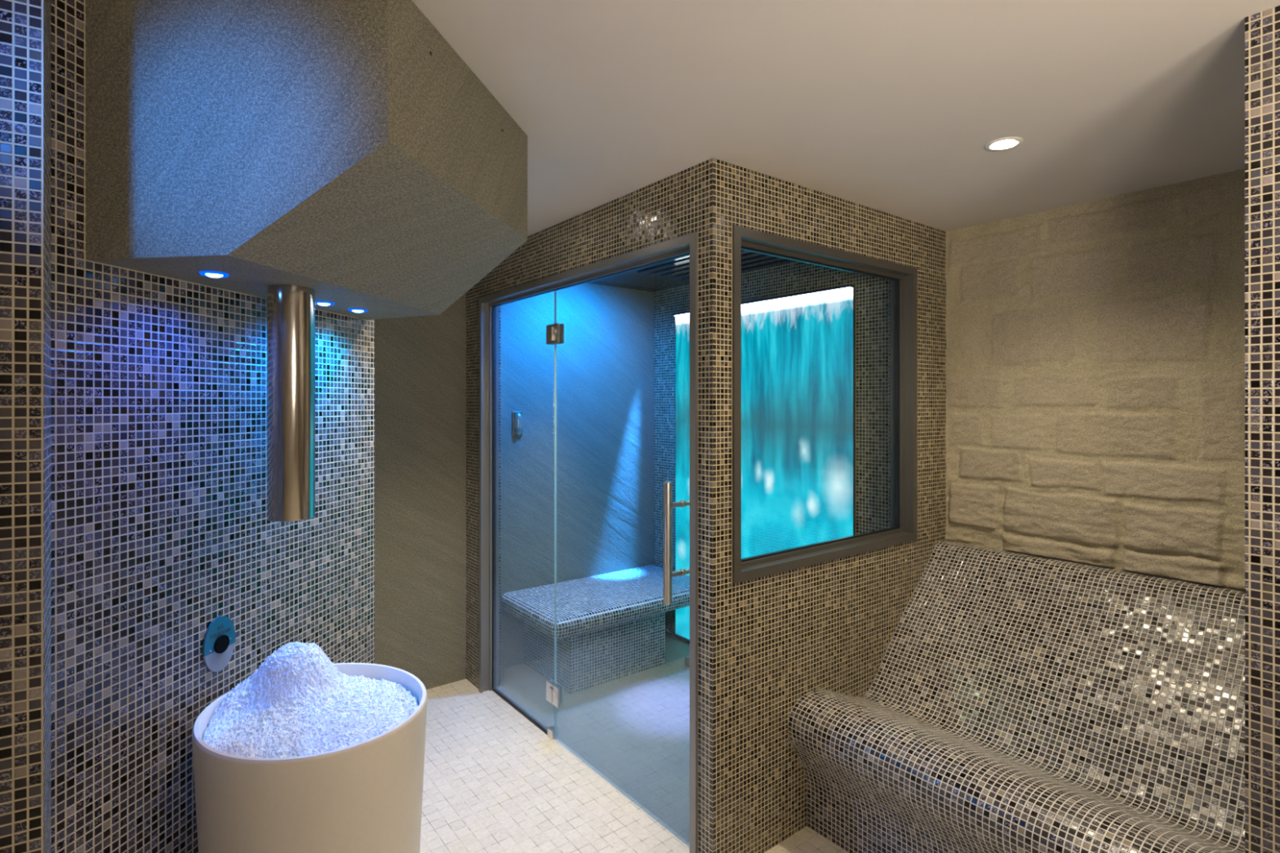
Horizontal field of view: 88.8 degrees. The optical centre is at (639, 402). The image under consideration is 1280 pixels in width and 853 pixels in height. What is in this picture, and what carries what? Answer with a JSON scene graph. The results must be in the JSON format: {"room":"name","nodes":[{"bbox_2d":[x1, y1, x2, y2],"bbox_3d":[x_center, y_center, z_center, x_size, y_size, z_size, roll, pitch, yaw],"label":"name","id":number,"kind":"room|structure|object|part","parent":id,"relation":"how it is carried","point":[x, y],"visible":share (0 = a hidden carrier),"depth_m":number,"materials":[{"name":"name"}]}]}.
{"room":"spa","nodes":[
{"label":"spa","id":0,"kind":"room"},
{"bbox_2d":[0,0,51,852],"bbox_3d":[-2.088,0.383,0.681,2.300,2.345,0.450,0,0,-31],"label":"wall","id":1,"kind":"structure","parent":0,"point":[25,25],"depth_m":1.07,"materials":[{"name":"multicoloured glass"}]},
{"bbox_2d":[51,0,374,852],"bbox_3d":[-1.151,0.383,1.757,0.300,2.345,1.048,0,0,10],"label":"wall","id":2,"kind":"structure","parent":0,"point":[162,531],"depth_m":1.43,"materials":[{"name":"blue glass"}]},
{"bbox_2d":[202,616,235,671],"bbox_3d":[-1.022,0.587,1.591,0.010,0.132,0.094,0,0,10],"label":"plate","id":3,"kind":"object","parent":2,"relation":"attached to","point":[219,641],"visible":1,"depth_m":1.58,"materials":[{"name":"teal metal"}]},
{"bbox_3d":[-1.024,0.627,1.591,0.005,0.052,0.092,0,0,10],"label":"grey panel","id":4,"kind":"part","parent":3,"relation":"part of","materials":[{"name":"grey plastic"}]},
{"bbox_2d":[374,283,653,689],"bbox_3d":[-1.569,0.383,3.287,4.586,2.345,0.100,0,0,-38],"label":"wall","id":5,"kind":"structure","parent":0,"point":[605,360],"depth_m":3.85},
{"bbox_2d":[512,411,522,436],"bbox_3d":[-0.721,0.125,3.866,0.051,0.150,0.051,0,0,14],"label":"sensor","id":6,"kind":"object","parent":5,"relation":"attached to","point":[517,415],"visible":1,"depth_m":3.85,"materials":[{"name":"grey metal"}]},
{"bbox_2d":[466,157,737,852],"bbox_3d":[-0.327,0.383,2.928,0.115,2.345,1.986,0,0,-38],"label":"wall","id":7,"kind":"structure","parent":0,"point":[702,198],"depth_m":2.16,"materials":[{"name":"brown tile"}]},
{"bbox_2d":[478,231,697,852],"bbox_3d":[-0.286,0.495,2.883,0.181,2.119,1.724,0,0,-38],"label":"door","id":8,"kind":"structure","parent":7,"relation":"in","point":[686,245],"depth_m":3.02,"materials":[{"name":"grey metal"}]},
{"bbox_3d":[0.155,0.485,2.311,0.181,0.420,0.031,0,0,-38],"label":"handle","id":9,"kind":"part","parent":8,"relation":"part of","materials":[{"name":"metal"}]},
{"bbox_2d":[419,632,848,852],"bbox_3d":[-0.063,1.604,1.183,5.600,0.102,7.500,0,0,-38],"label":"floor","id":10,"kind":"structure","parent":0,"point":[495,781],"depth_m":2.77,"materials":[{"name":"tile"}]},
{"bbox_2d":[191,662,427,852],"bbox_3d":[-0.757,1.130,1.530,0.506,0.850,0.490,0,0,0],"label":"basin","id":11,"kind":"object","parent":10,"relation":"on","point":[366,796],"visible":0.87,"depth_m":1.33,"materials":[{"name":"white ceramic"}]},
{"bbox_2d":[202,641,418,758],"bbox_3d":[-0.757,0.672,1.530,0.481,0.156,0.440,0,0,35],"label":"crushed ice","id":12,"kind":"object","parent":11,"relation":"in","point":[297,703],"visible":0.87,"depth_m":1.52,"materials":[{"name":"white ice"}]},
{"bbox_2d":[500,564,689,693],"bbox_3d":[-0.173,1.333,3.902,1.137,0.440,0.630,0,0,-38],"label":"bench","id":13,"kind":"object","parent":10,"relation":"on","point":[611,626],"visible":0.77,"depth_m":3.70,"materials":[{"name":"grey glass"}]},
{"bbox_3d":[-0.173,1.165,3.902,1.137,0.104,0.630,0,0,-38],"label":"seat","id":14,"kind":"part","parent":13,"relation":"part of","materials":[{"name":"grey tile"}]},
{"bbox_2d":[684,655,689,666],"bbox_3d":[0.659,1.526,3.380,0.028,0.053,1.264,0,0,-38],"label":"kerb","id":15,"kind":"object","parent":10,"relation":"on","point":[687,657],"visible":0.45,"depth_m":3.85,"materials":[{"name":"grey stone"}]},
{"bbox_2d":[787,541,1244,852],"bbox_3d":[1.336,1.095,2.185,1.100,0.920,1.220,0,0,-38],"label":"lounger","id":16,"kind":"object","parent":10,"relation":"on","point":[1015,703],"visible":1,"depth_m":2.16,"materials":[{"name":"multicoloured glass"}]},
{"bbox_2d":[586,249,795,292],"bbox_3d":[0.177,-0.767,3.389,1.245,0.044,1.871,0,0,-38],"label":"ceiling","id":17,"kind":"structure","parent":0,"point":[673,273],"depth_m":3.80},
{"bbox_2d":[653,261,888,643],"bbox_3d":[0.759,0.383,3.838,0.226,2.345,1.871,0,0,-38],"label":"wall","id":18,"kind":"structure","parent":0,"point":[872,293],"depth_m":3.37,"materials":[{"name":"grey tile"}]},
{"bbox_2d":[671,284,855,639],"bbox_3d":[0.640,0.470,3.769,0.043,2.110,1.353,0,0,-38],"label":"screen","id":19,"kind":"object","parent":18,"relation":"attached to","point":[798,349],"visible":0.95,"depth_m":3.55,"materials":[{"name":"teal glass"}]},
{"bbox_2d":[671,284,855,315],"bbox_3d":[0.640,-0.579,3.769,0.043,0.012,1.353,0,0,-38],"label":"light strip","id":20,"kind":"object","parent":19,"relation":"attached to","point":[845,288],"depth_m":3.51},
{"bbox_2d":[737,165,946,852],"bbox_3d":[0.833,0.383,2.641,1.371,2.345,0.115,0,0,-38],"label":"wall","id":21,"kind":"structure","parent":0,"point":[831,625],"depth_m":2.46,"materials":[{"name":"brown tile"}]},
{"bbox_2d":[732,225,917,583],"bbox_3d":[0.726,0.005,2.543,1.132,1.182,0.110,0,0,-38],"label":"window","id":22,"kind":"structure","parent":21,"relation":"in","point":[903,279],"depth_m":2.63,"materials":[{"name":"grey metal"}]},
{"bbox_2d":[412,0,1279,236],"bbox_3d":[-0.063,-0.840,1.183,5.600,0.100,7.500,0,0,-38],"label":"ceiling","id":23,"kind":"structure","parent":0,"point":[893,107],"depth_m":1.66,"materials":[{"name":"paint"}]},
{"bbox_2d":[85,0,527,319],"bbox_3d":[-0.692,-0.534,1.687,0.626,0.509,0.944,0,0,10],"label":"hood","id":24,"kind":"object","parent":23,"relation":"hanging from","point":[345,151],"visible":0.99,"depth_m":1.26,"materials":[{"name":"beige paint"}]},
{"bbox_2d":[199,271,228,277],"bbox_3d":[-0.920,-0.275,1.412,0.054,0.008,0.054,0,0,0],"label":"spotlight","id":25,"kind":"object","parent":24,"relation":"attached to","point":[207,273],"visible":1,"depth_m":1.40,"materials":[{"name":"blue"}]},
{"bbox_2d":[266,284,315,521],"bbox_3d":[-0.852,0.001,1.598,0.104,0.561,0.104,0,0,0],"label":"pipe","id":26,"kind":"object","parent":24,"relation":"attached to","point":[291,308],"visible":1,"depth_m":1.55,"materials":[{"name":"metal"}]},
{"bbox_2d":[315,301,334,306],"bbox_3d":[-0.882,-0.275,1.823,0.054,0.008,0.054,0,0,0],"label":"spotlight","id":27,"kind":"object","parent":24,"relation":"attached to","point":[319,303],"visible":0.91,"depth_m":1.81,"materials":[{"name":"blue"}]},
{"bbox_2d":[347,308,367,312],"bbox_3d":[-0.847,-0.275,1.962,0.054,0.008,0.054,0,0,0],"label":"spotlight","id":28,"kind":"object","parent":24,"relation":"attached to","point":[356,310],"visible":1,"depth_m":1.95,"materials":[{"name":"blue"}]},
{"bbox_2d":[984,136,1023,151],"bbox_3d":[1.108,-0.785,1.990,0.104,0.008,0.104,0,0,0],"label":"recessed light","id":29,"kind":"object","parent":23,"relation":"in","point":[1005,144],"visible":1,"depth_m":1.98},
{"bbox_2d":[945,168,1244,591],"bbox_3d":[1.821,0.383,2.559,0.147,2.345,1.222,0,0,-38],"label":"stone wall","id":30,"kind":"structure","parent":0,"point":[1095,359],"depth_m":2.51,"materials":[{"name":"stone"}]},
{"bbox_2d":[1244,5,1279,852],"bbox_3d":[2.472,0.383,0.788,1.279,2.345,2.378,0,0,-38],"label":"wall","id":31,"kind":"structure","parent":0,"point":[1262,28],"depth_m":1.32,"materials":[{"name":"brown tile"}]}
]}

